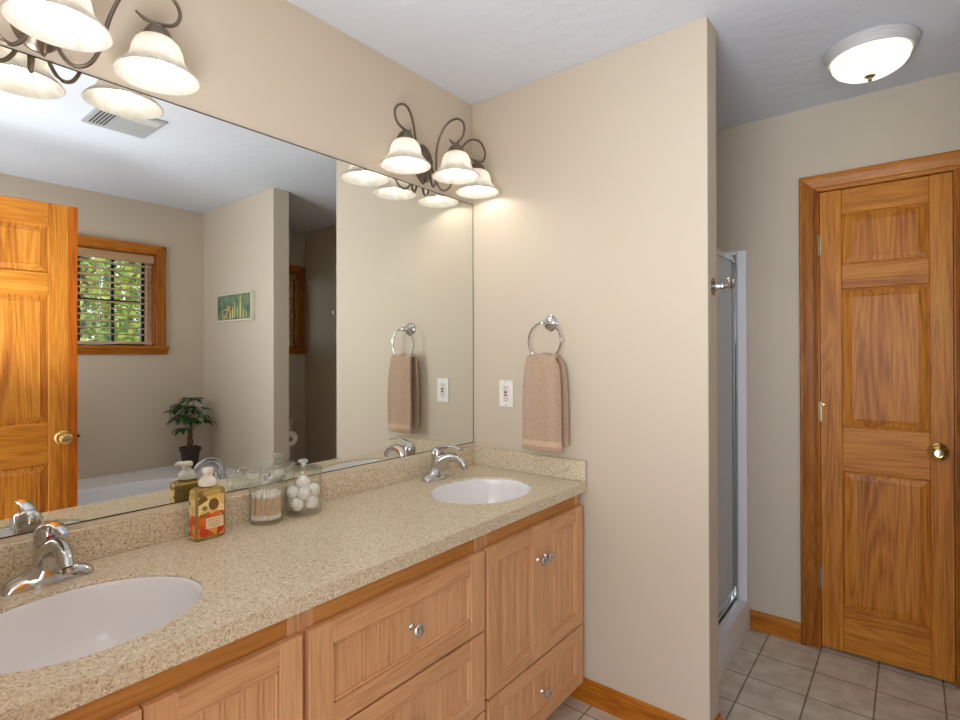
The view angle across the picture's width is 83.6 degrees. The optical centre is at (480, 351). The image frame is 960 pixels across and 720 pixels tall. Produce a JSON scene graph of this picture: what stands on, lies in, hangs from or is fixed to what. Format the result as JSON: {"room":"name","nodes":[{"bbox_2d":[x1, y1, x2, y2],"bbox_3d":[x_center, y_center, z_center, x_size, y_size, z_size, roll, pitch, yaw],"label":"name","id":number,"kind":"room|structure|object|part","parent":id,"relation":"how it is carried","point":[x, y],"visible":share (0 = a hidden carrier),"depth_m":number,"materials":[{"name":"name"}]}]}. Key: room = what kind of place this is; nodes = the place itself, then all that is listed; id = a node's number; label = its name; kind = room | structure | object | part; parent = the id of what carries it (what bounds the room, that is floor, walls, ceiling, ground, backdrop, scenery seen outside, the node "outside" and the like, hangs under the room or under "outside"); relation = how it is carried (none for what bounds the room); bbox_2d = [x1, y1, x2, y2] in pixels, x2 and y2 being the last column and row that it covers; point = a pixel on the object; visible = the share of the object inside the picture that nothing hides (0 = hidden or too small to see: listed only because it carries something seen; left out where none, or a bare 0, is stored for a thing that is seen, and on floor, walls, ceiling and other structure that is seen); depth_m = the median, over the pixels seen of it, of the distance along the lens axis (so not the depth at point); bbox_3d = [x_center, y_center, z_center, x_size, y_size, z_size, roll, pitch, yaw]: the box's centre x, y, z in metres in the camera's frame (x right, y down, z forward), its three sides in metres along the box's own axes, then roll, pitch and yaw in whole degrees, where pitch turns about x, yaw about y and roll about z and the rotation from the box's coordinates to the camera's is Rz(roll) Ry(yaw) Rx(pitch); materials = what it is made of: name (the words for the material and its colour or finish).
{"room":"bathroom","nodes":[
{"label":"bathroom","id":0,"kind":"room"},
{"bbox_2d":[0,0,471,203],"bbox_3d":[-0.349,0.113,2.107,0.120,2.440,3.071,0,0,39],"label":"wall","id":1,"kind":"structure","parent":0,"point":[274,68],"depth_m":1.70,"materials":[{"name":"beige paint"}]},
{"bbox_2d":[0,0,199,95],"bbox_3d":[-0.893,-0.766,1.122,0.271,0.246,0.593,0,0,39],"label":"vanity light","id":2,"kind":"object","parent":1,"relation":"attached to","point":[153,62],"visible":1,"depth_m":1.19,"materials":[{"name":"white glass"}]},
{"bbox_3d":[-1.013,-0.764,1.054,0.025,0.243,0.274,0,0,21],"label":"arm","id":3,"kind":"part","parent":2,"relation":"part of","materials":[{"name":"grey metal"}]},
{"bbox_3d":[-0.899,-0.766,1.127,0.196,0.246,0.009,0,0,39],"label":"arm","id":4,"kind":"part","parent":2,"relation":"part of","materials":[{"name":"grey metal"}]},
{"bbox_3d":[-0.858,-0.708,1.094,0.183,0.094,0.183,0,0,39],"label":"lamp shade","id":5,"kind":"part","parent":2,"relation":"part of","materials":[{"name":"white glass"}]},
{"bbox_3d":[-0.858,-0.697,1.094,0.031,0.064,0.031,0,0,39],"label":"bulb","id":6,"kind":"part","parent":2,"relation":"part of","materials":[{"name":"white glass"}]},
{"bbox_3d":[-0.853,-0.764,1.254,0.274,0.243,0.025,0,0,-33],"label":"arm","id":7,"kind":"part","parent":2,"relation":"part of","materials":[{"name":"grey metal"}]},
{"bbox_3d":[-0.778,-0.707,1.293,0.183,0.094,0.183,0,0,39],"label":"lamp shade","id":8,"kind":"part","parent":2,"relation":"part of","materials":[{"name":"white glass"}]},
{"bbox_3d":[-0.778,-0.696,1.292,0.031,0.064,0.031,0,0,39],"label":"bulb","id":9,"kind":"part","parent":2,"relation":"part of","materials":[{"name":"white glass"}]},
{"bbox_2d":[0,45,473,538],"bbox_3d":[-0.609,-0.128,1.683,0.006,1.062,1.835,0,0,39],"label":"frameless mirror","id":10,"kind":"object","parent":1,"relation":"attached to","point":[184,291],"visible":0.98,"depth_m":1.47,"materials":[{"name":"white mirror"}]},
{"bbox_2d":[0,445,473,582],"bbox_3d":[-0.602,0.454,1.675,0.019,0.077,1.834,0,0,39],"label":"backsplash","id":11,"kind":"structure","parent":1,"relation":"attached to","point":[92,542],"depth_m":1.40,"materials":[{"name":"beige stone"}]},
{"bbox_2d":[380,103,498,198],"bbox_3d":[-0.127,-0.772,2.075,0.271,0.246,0.593,0,0,39],"label":"vanity light","id":12,"kind":"object","parent":1,"relation":"attached to","point":[405,156],"visible":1,"depth_m":2.02,"materials":[{"name":"white glass"}]},
{"bbox_3d":[-0.270,-0.714,1.927,0.183,0.094,0.183,0,0,39],"label":"lamp shade","id":13,"kind":"part","parent":12,"relation":"part of","materials":[{"name":"white glass"}]},
{"bbox_3d":[-0.270,-0.703,1.927,0.031,0.064,0.031,0,0,39],"label":"bulb","id":14,"kind":"part","parent":12,"relation":"part of","materials":[{"name":"white glass"}]},
{"bbox_3d":[-0.247,-0.770,2.008,0.025,0.243,0.274,0,0,21],"label":"arm","id":15,"kind":"part","parent":12,"relation":"part of","materials":[{"name":"grey metal"}]},
{"bbox_3d":[-0.134,-0.772,2.081,0.196,0.246,0.009,0,0,39],"label":"arm","id":16,"kind":"part","parent":12,"relation":"part of","materials":[{"name":"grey metal"}]},
{"bbox_3d":[-0.093,-0.714,2.048,0.183,0.094,0.183,0,0,39],"label":"lamp shade","id":17,"kind":"part","parent":12,"relation":"part of","materials":[{"name":"white glass"}]},
{"bbox_3d":[-0.087,-0.770,2.207,0.274,0.243,0.025,0,0,-33],"label":"arm","id":18,"kind":"part","parent":12,"relation":"part of","materials":[{"name":"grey metal"}]},
{"bbox_3d":[-0.013,-0.713,2.246,0.183,0.094,0.183,0,0,39],"label":"lamp shade","id":19,"kind":"part","parent":12,"relation":"part of","materials":[{"name":"white glass"}]},
{"bbox_2d":[472,16,718,719],"bbox_3d":[0.390,0.111,2.125,1.009,2.440,0.105,0,0,39],"label":"wall","id":20,"kind":"structure","parent":0,"point":[601,221],"depth_m":1.94,"materials":[{"name":"beige paint"}]},
{"bbox_2d":[499,380,512,406],"bbox_3d":[0.108,0.177,2.277,0.072,0.112,0.010,0,0,39],"label":"power outlet","id":21,"kind":"object","parent":20,"relation":"attached to","point":[505,386],"visible":1,"depth_m":2.27,"materials":[{"name":"white plastic"}]},
{"bbox_2d":[503,385,508,401],"bbox_3d":[0.106,0.177,2.276,0.033,0.068,0.002,0,0,39],"label":"receptacle","id":22,"kind":"object","parent":21,"relation":"attached to","point":[505,387],"depth_m":2.27,"materials":[{"name":"white plastic"}]},
{"bbox_2d":[528,315,561,354],"bbox_3d":[0.262,-0.056,2.119,0.156,0.180,0.065,0,0,39],"label":"towel ring","id":23,"kind":"object","parent":20,"relation":"attached to","point":[550,323],"visible":0.89,"depth_m":2.12,"materials":[{"name":"silver metal"}]},
{"bbox_3d":[0.257,-0.114,2.114,0.028,0.022,0.051,0,0,39],"label":"post","id":24,"kind":"part","parent":23,"relation":"part of","materials":[{"name":"silver metal"}]},
{"bbox_2d":[522,353,568,452],"bbox_3d":[0.250,0.194,2.096,0.179,0.382,0.070,0,0,39],"label":"hand towel","id":25,"kind":"object","parent":23,"relation":"hanging from","point":[545,406],"visible":1,"depth_m":2.07,"materials":[{"name":"fabric"}]},
{"bbox_2d":[569,677,685,719],"bbox_3d":[0.539,1.286,1.927,0.539,0.088,0.013,0,0,39],"label":"baseboard","id":26,"kind":"structure","parent":20,"relation":"attached to","point":[618,704],"depth_m":1.95,"materials":[{"name":"brown wood"}]},
{"bbox_2d":[715,713,721,719],"bbox_3d":[0.787,1.285,1.795,0.013,0.088,0.118,0,0,39],"label":"baseboard","id":27,"kind":"structure","parent":20,"relation":"attached to","point":[718,717],"depth_m":1.83,"materials":[{"name":"brown wood"}]},
{"bbox_2d":[710,277,734,295],"bbox_3d":[0.808,-0.219,1.790,0.064,0.060,0.072,0,0,39],"label":"robe hook","id":28,"kind":"object","parent":20,"relation":"attached to","point":[714,286],"visible":1,"depth_m":1.79,"materials":[{"name":"silver metal"}]},
{"bbox_2d":[287,0,959,130],"bbox_3d":[0.258,-1.166,0.481,3.113,0.100,4.851,0,0,39],"label":"ceiling","id":29,"kind":"structure","parent":0,"point":[770,54],"depth_m":1.89,"materials":[{"name":"white paint"}]},
{"bbox_2d":[823,23,920,83],"bbox_3d":[1.418,-1.047,1.954,0.287,0.128,0.287,0,0,39],"label":"ceiling light","id":30,"kind":"object","parent":29,"relation":"attached to","point":[873,53],"visible":1,"depth_m":1.88,"materials":[{"name":"white glass"}]},
{"bbox_3d":[1.418,-1.043,1.954,0.242,0.077,0.242,0,0,39],"label":"lamp shade","id":31,"kind":"part","parent":30,"relation":"part of","materials":[{"name":"white glass"}]},
{"bbox_2d":[545,629,959,719],"bbox_3d":[0.264,1.374,0.470,3.113,0.100,4.851,0,0,39],"label":"floor","id":32,"kind":"structure","parent":0,"point":[769,677],"depth_m":2.11,"materials":[{"name":"tile"}]},
{"bbox_2d":[49,613,302,719],"bbox_3d":[-0.748,0.929,1.029,0.591,0.800,0.597,0,0,39],"label":"vanity cabinet","id":33,"kind":"object","parent":32,"relation":"on","point":[258,675],"visible":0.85,"depth_m":0.98,"materials":[{"name":"brown wood"}]},
{"bbox_3d":[-0.644,0.797,0.758,0.019,0.442,0.290,0,0,39],"label":"door","id":34,"kind":"part","parent":33,"relation":"part of","materials":[{"name":"brown wood"}]},
{"bbox_3d":[-0.460,0.798,0.987,0.019,0.442,0.290,0,0,39],"label":"door","id":35,"kind":"part","parent":33,"relation":"part of","materials":[{"name":"brown wood"}]},
{"bbox_2d":[300,536,484,719],"bbox_3d":[-0.373,0.930,1.496,0.591,0.800,0.597,0,0,39],"label":"vanity cabinet","id":36,"kind":"object","parent":32,"relation":"on","point":[408,643],"visible":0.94,"depth_m":1.32,"materials":[{"name":"brown wood"}]},
{"bbox_3d":[-0.194,0.559,1.353,0.018,0.060,0.538,0,0,39],"label":"frame rail","id":37,"kind":"part","parent":36,"relation":"part of","materials":[{"name":"brown wood"}]},
{"bbox_3d":[-0.177,0.926,1.338,0.019,0.225,0.584,0,0,39],"label":"drawer","id":38,"kind":"part","parent":36,"relation":"part of","materials":[{"name":"brown wood"}]},
{"bbox_3d":[-0.157,0.684,1.322,0.034,0.033,0.033,0,0,39],"label":"knob","id":39,"kind":"part","parent":36,"relation":"part of","materials":[{"name":"silver metal"}]},
{"bbox_3d":[-0.177,1.144,1.337,0.019,0.199,0.584,0,0,39],"label":"drawer","id":40,"kind":"part","parent":36,"relation":"part of","materials":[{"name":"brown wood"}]},
{"bbox_2d":[481,495,582,719],"bbox_3d":[0.001,0.931,1.962,0.591,0.800,0.597,0,0,39],"label":"vanity cabinet","id":41,"kind":"object","parent":32,"relation":"on","point":[533,631],"visible":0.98,"depth_m":1.77,"materials":[{"name":"brown wood"}]},
{"bbox_2d":[0,443,587,719],"bbox_3d":[-0.389,0.465,1.504,0.568,0.126,1.835,0,0,39],"label":"countertop","id":42,"kind":"structure","parent":41,"relation":"on","point":[378,520],"depth_m":1.30,"materials":[{"name":"beige stone"}]},
{"bbox_2d":[0,521,94,596],"bbox_3d":[-0.881,0.422,1.114,0.184,0.137,0.160,0,0,39],"label":"faucet","id":43,"kind":"object","parent":42,"relation":"on","point":[53,562],"visible":1,"depth_m":1.11,"materials":[{"name":"silver metal"}]},
{"bbox_3d":[-0.889,0.381,1.120,0.152,0.054,0.051,0,0,39],"label":"lever handle","id":44,"kind":"part","parent":43,"relation":"part of","materials":[{"name":"silver metal"}]},
{"bbox_3d":[-0.877,0.426,1.110,0.165,0.085,0.056,0,0,39],"label":"spout","id":45,"kind":"part","parent":43,"relation":"part of","materials":[{"name":"silver metal"}]},
{"bbox_2d":[0,577,202,673],"bbox_3d":[-0.739,0.588,1.002,0.335,0.180,0.405,0,0,39],"label":"sink","id":46,"kind":"object","parent":42,"relation":"in","point":[81,622],"visible":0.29,"depth_m":1.13,"materials":[{"name":"white ceramic"}]},
{"bbox_2d":[189,466,224,541],"bbox_3d":[-0.724,0.399,1.425,0.053,0.185,0.078,0,0,39],"label":"soap dispenser","id":47,"kind":"object","parent":42,"relation":"on","point":[206,501],"visible":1,"depth_m":1.41,"materials":[{"name":"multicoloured plastic"}]},
{"bbox_2d":[199,518,206,526],"bbox_3d":[-0.721,0.444,1.397,0.001,0.022,0.026,0,0,39],"label":"print","id":48,"kind":"object","parent":47,"relation":"on","point":[202,521],"depth_m":1.40,"materials":[{"name":"orange paper"}]},
{"bbox_2d":[199,529,208,536],"bbox_3d":[-0.720,0.472,1.398,0.001,0.022,0.026,0,0,39],"label":"print","id":49,"kind":"object","parent":47,"relation":"attached to","point":[202,532],"depth_m":1.40,"materials":[{"name":"red paper"}]},
{"bbox_3d":[-0.703,0.450,1.419,0.001,0.028,0.046,0,0,39],"label":"name plate","id":50,"kind":"part","parent":47,"relation":"part of","materials":[{"name":"beige paper"}]},
{"bbox_2d":[212,511,220,516],"bbox_3d":[-0.701,0.432,1.422,0.001,0.020,0.024,0,0,39],"label":"print","id":51,"kind":"object","parent":47,"relation":"attached to","point":[214,513],"depth_m":1.42,"materials":[{"name":"orange"}]},
{"bbox_2d":[249,472,283,525],"bbox_3d":[-0.621,0.421,1.556,0.098,0.142,0.098,0,0,39],"label":"glass jar","id":52,"kind":"object","parent":42,"relation":"on","point":[265,476],"visible":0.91,"depth_m":1.55,"materials":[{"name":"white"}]},
{"bbox_2d":[257,495,258,520],"bbox_3d":[-0.631,0.442,1.519,0.006,0.076,0.006,0,0,36],"label":"cotton swab","id":53,"kind":"object","parent":52,"relation":"in","point":[257,495],"visible":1,"depth_m":1.52,"materials":[{"name":"beige paper"}]},
{"bbox_3d":[-0.622,0.363,1.556,0.031,0.026,0.031,0,0,39],"label":"lid knob","id":54,"kind":"part","parent":52,"relation":"part of","materials":[{"name":"clear glass"}]},
{"bbox_2d":[272,493,275,519],"bbox_3d":[-0.591,0.442,1.534,0.005,0.075,0.011,0,0,23],"label":"cotton swab","id":55,"kind":"object","parent":52,"relation":"in","point":[274,493],"visible":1,"depth_m":1.53,"materials":[{"name":"beige paper"}]},
{"bbox_2d":[279,491,280,516],"bbox_3d":[-0.584,0.442,1.560,0.005,0.076,0.008,0,0,-34],"label":"cotton swab","id":56,"kind":"object","parent":52,"relation":"in","point":[279,491],"visible":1,"depth_m":1.56,"materials":[{"name":"beige wood"}]},
{"bbox_2d":[284,458,321,516],"bbox_3d":[-0.542,0.410,1.641,0.112,0.166,0.112,0,0,39],"label":"glass jar","id":57,"kind":"object","parent":42,"relation":"on","point":[303,461],"visible":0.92,"depth_m":1.63,"materials":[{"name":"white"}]},
{"bbox_2d":[286,486,298,498],"bbox_3d":[-0.570,0.426,1.628,0.041,0.041,0.040,0,0,43],"label":"ball","id":58,"kind":"object","parent":57,"relation":"in","point":[292,491],"visible":0.96,"depth_m":1.61,"materials":[{"name":"white fabric"}]},
{"bbox_2d":[291,497,303,510],"bbox_3d":[-0.550,0.458,1.613,0.039,0.039,0.040,0,0,-8],"label":"ball","id":59,"kind":"object","parent":57,"relation":"in","point":[297,504],"visible":0.97,"depth_m":1.60,"materials":[{"name":"white fabric"}]},
{"bbox_2d":[296,475,309,487],"bbox_3d":[-0.544,0.399,1.646,0.042,0.040,0.040,0,0,-6],"label":"ball","id":60,"kind":"object","parent":57,"relation":"in","point":[302,481],"visible":0.97,"depth_m":1.63,"materials":[{"name":"white fabric"}]},
{"bbox_3d":[-0.543,0.340,1.641,0.031,0.026,0.031,0,0,39],"label":"lid knob","id":61,"kind":"part","parent":57,"relation":"part of","materials":[{"name":"clear glass"}]},
{"bbox_2d":[298,487,311,499],"bbox_3d":[-0.529,0.426,1.616,0.040,0.040,0.041,0,1,6],"label":"ball","id":62,"kind":"object","parent":57,"relation":"in","point":[304,493],"visible":1,"depth_m":1.60,"materials":[{"name":"white fabric"}]},
{"bbox_2d":[304,495,318,508],"bbox_3d":[-0.513,0.457,1.633,0.041,0.041,0.040,0,0,35],"label":"ball","id":63,"kind":"object","parent":57,"relation":"in","point":[312,502],"visible":0.95,"depth_m":1.62,"materials":[{"name":"white fabric"}]},
{"bbox_2d":[308,483,319,495],"bbox_3d":[-0.516,0.424,1.654,0.040,0.040,0.040,0,0,-21],"label":"ball","id":64,"kind":"object","parent":57,"relation":"in","point":[314,487],"visible":0.74,"depth_m":1.64,"materials":[{"name":"white fabric"}]},
{"bbox_2d":[420,444,467,482],"bbox_3d":[-0.121,0.425,2.060,0.184,0.137,0.160,0,0,39],"label":"faucet","id":65,"kind":"object","parent":42,"relation":"on","point":[440,460],"visible":1,"depth_m":2.06,"materials":[{"name":"silver metal"}]},
{"bbox_3d":[-0.130,0.383,2.067,0.152,0.054,0.051,0,0,39],"label":"lever handle","id":66,"kind":"part","parent":65,"relation":"part of","materials":[{"name":"silver metal"}]},
{"bbox_3d":[-0.117,0.428,2.057,0.165,0.085,0.056,0,0,39],"label":"spout","id":67,"kind":"part","parent":65,"relation":"part of","materials":[{"name":"silver metal"}]},
{"bbox_2d":[430,479,530,503],"bbox_3d":[0.003,0.590,1.926,0.335,0.180,0.405,0,0,39],"label":"sink","id":68,"kind":"object","parent":42,"relation":"in","point":[477,491],"visible":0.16,"depth_m":2.08,"materials":[{"name":"white ceramic"}]},
{"bbox_3d":[0.105,0.800,1.690,0.019,0.442,0.290,0,0,39],"label":"door","id":69,"kind":"part","parent":41,"relation":"part of","materials":[{"name":"brown wood"}]},
{"bbox_3d":[0.180,0.560,1.819,0.018,0.060,0.538,0,0,39],"label":"frame rail","id":70,"kind":"part","parent":41,"relation":"part of","materials":[{"name":"brown wood"}]},
{"bbox_3d":[0.198,1.136,1.804,0.019,0.218,0.584,0,0,39],"label":"drawer","id":71,"kind":"part","parent":41,"relation":"part of","materials":[{"name":"brown wood"}]},
{"bbox_3d":[0.204,0.690,1.772,0.034,0.033,0.033,0,0,39],"label":"knob","id":72,"kind":"part","parent":41,"relation":"part of","materials":[{"name":"silver metal"}]},
{"bbox_3d":[0.218,1.136,1.787,0.034,0.033,0.033,0,0,39],"label":"knob","id":73,"kind":"part","parent":41,"relation":"part of","materials":[{"name":"silver metal"}]},
{"bbox_3d":[0.231,0.690,1.806,0.034,0.033,0.033,0,0,39],"label":"knob","id":74,"kind":"part","parent":41,"relation":"part of","materials":[{"name":"silver metal"}]},
{"bbox_3d":[0.289,0.800,1.919,0.019,0.442,0.290,0,0,39],"label":"door","id":75,"kind":"part","parent":41,"relation":"part of","materials":[{"name":"brown wood"}]},
{"bbox_2d":[717,248,749,682],"bbox_3d":[0.667,0.420,2.537,0.921,1.821,0.884,0,0,39],"label":"shower stall","id":76,"kind":"object","parent":32,"relation":"on","point":[732,326],"visible":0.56,"depth_m":2.57,"materials":[{"name":"clear glass"}]},
{"bbox_3d":[0.970,0.354,2.291,0.005,1.581,0.780,0,0,39],"label":"glass door","id":77,"kind":"part","parent":76,"relation":"part of","materials":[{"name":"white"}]},
{"bbox_3d":[0.968,-0.451,2.294,0.022,0.027,0.791,0,0,39],"label":"header rail","id":78,"kind":"part","parent":76,"relation":"part of","materials":[{"name":"silver metal"}]},
{"bbox_3d":[0.971,1.171,2.288,0.022,0.052,0.791,0,0,39],"label":"rail","id":79,"kind":"part","parent":76,"relation":"part of","materials":[{"name":"silver metal"}]},
{"bbox_3d":[0.973,0.363,2.292,0.032,1.666,0.841,0,0,39],"label":"rail","id":80,"kind":"part","parent":76,"relation":"part of","materials":[{"name":"silver metal"}]},
{"bbox_2d":[716,71,959,622],"bbox_3d":[1.726,0.109,2.333,2.833,2.440,0.120,0,0,39],"label":"wall","id":81,"kind":"structure","parent":0,"point":[760,164],"depth_m":2.51,"materials":[{"name":"beige paint"}]},
{"bbox_2d":[750,609,800,642],"bbox_3d":[1.384,1.286,2.519,0.219,0.088,0.013,0,0,39],"label":"baseboard","id":82,"kind":"structure","parent":81,"relation":"attached to","point":[781,627],"depth_m":2.51,"materials":[{"name":"brown wood"}]},
{"bbox_2d":[799,150,959,688],"bbox_3d":[1.730,0.267,2.303,0.608,2.122,0.122,0,0,39],"label":"trim","id":83,"kind":"structure","parent":81,"relation":"attached to","point":[810,188],"depth_m":2.41,"materials":[{"name":"brown wood"}]},
{"bbox_3d":[1.490,0.269,2.431,0.072,2.122,0.022,0,0,39],"label":"casing","id":84,"kind":"part","parent":83,"relation":"part of","materials":[{"name":"brown wood"}]},
{"bbox_3d":[1.696,-0.758,2.268,0.608,0.072,0.022,0,0,39],"label":"head casing","id":85,"kind":"part","parent":83,"relation":"part of","materials":[{"name":"brown wood"}]},
{"bbox_3d":[1.908,0.266,2.096,0.072,2.122,0.022,0,0,39],"label":"casing","id":86,"kind":"part","parent":83,"relation":"part of","materials":[{"name":"brown wood"}]},
{"bbox_2d":[817,172,955,683],"bbox_3d":[1.693,0.305,2.261,0.467,2.048,0.114,0,0,39],"label":"door","id":87,"kind":"structure","parent":81,"relation":"in","point":[886,577],"depth_m":2.26,"materials":[{"name":"brown wood"}]},
{"bbox_3d":[1.716,-0.661,2.285,0.298,0.110,0.034,0,0,39],"label":"rail","id":88,"kind":"part","parent":87,"relation":"part of","materials":[{"name":"brown wood"}]},
{"bbox_3d":[1.715,-0.495,2.283,0.298,0.222,0.027,0,0,39],"label":"panel","id":89,"kind":"part","parent":87,"relation":"part of","materials":[{"name":"brown wood"}]},
{"bbox_3d":[1.716,-0.330,2.283,0.298,0.108,0.034,0,0,39],"label":"rail","id":90,"kind":"part","parent":87,"relation":"part of","materials":[{"name":"brown wood"}]},
{"bbox_3d":[1.712,-0.495,2.279,0.298,0.222,0.011,0,0,39],"label":"panel moulding","id":91,"kind":"part","parent":87,"relation":"part of","materials":[{"name":"brown wood"}]},
{"bbox_3d":[1.717,0.026,2.281,0.298,0.605,0.027,0,0,39],"label":"panel","id":92,"kind":"part","parent":87,"relation":"part of","materials":[{"name":"brown wood"}]},
{"bbox_3d":[1.718,0.426,2.280,0.298,0.195,0.034,0,0,39],"label":"rail","id":93,"kind":"part","parent":87,"relation":"part of","materials":[{"name":"brown wood"}]},
{"bbox_3d":[1.713,0.026,2.277,0.298,0.605,0.011,0,0,39],"label":"panel moulding","id":94,"kind":"part","parent":87,"relation":"part of","materials":[{"name":"brown wood"}]},
{"bbox_3d":[1.720,1.221,2.277,0.298,0.191,0.034,0,0,39],"label":"rail","id":95,"kind":"part","parent":87,"relation":"part of","materials":[{"name":"brown wood"}]},
{"bbox_3d":[1.715,0.825,2.273,0.298,0.602,0.011,0,0,39],"label":"panel moulding","id":96,"kind":"part","parent":87,"relation":"part of","materials":[{"name":"brown wood"}]},
{"bbox_3d":[1.718,0.825,2.278,0.298,0.602,0.027,0,0,39],"label":"panel","id":97,"kind":"part","parent":87,"relation":"part of","materials":[{"name":"brown wood"}]},
{"bbox_3d":[1.819,0.400,2.133,0.068,0.068,0.068,0,0,39],"label":"knob","id":98,"kind":"part","parent":87,"relation":"part of","materials":[{"name":"gold metal"}]}
]}

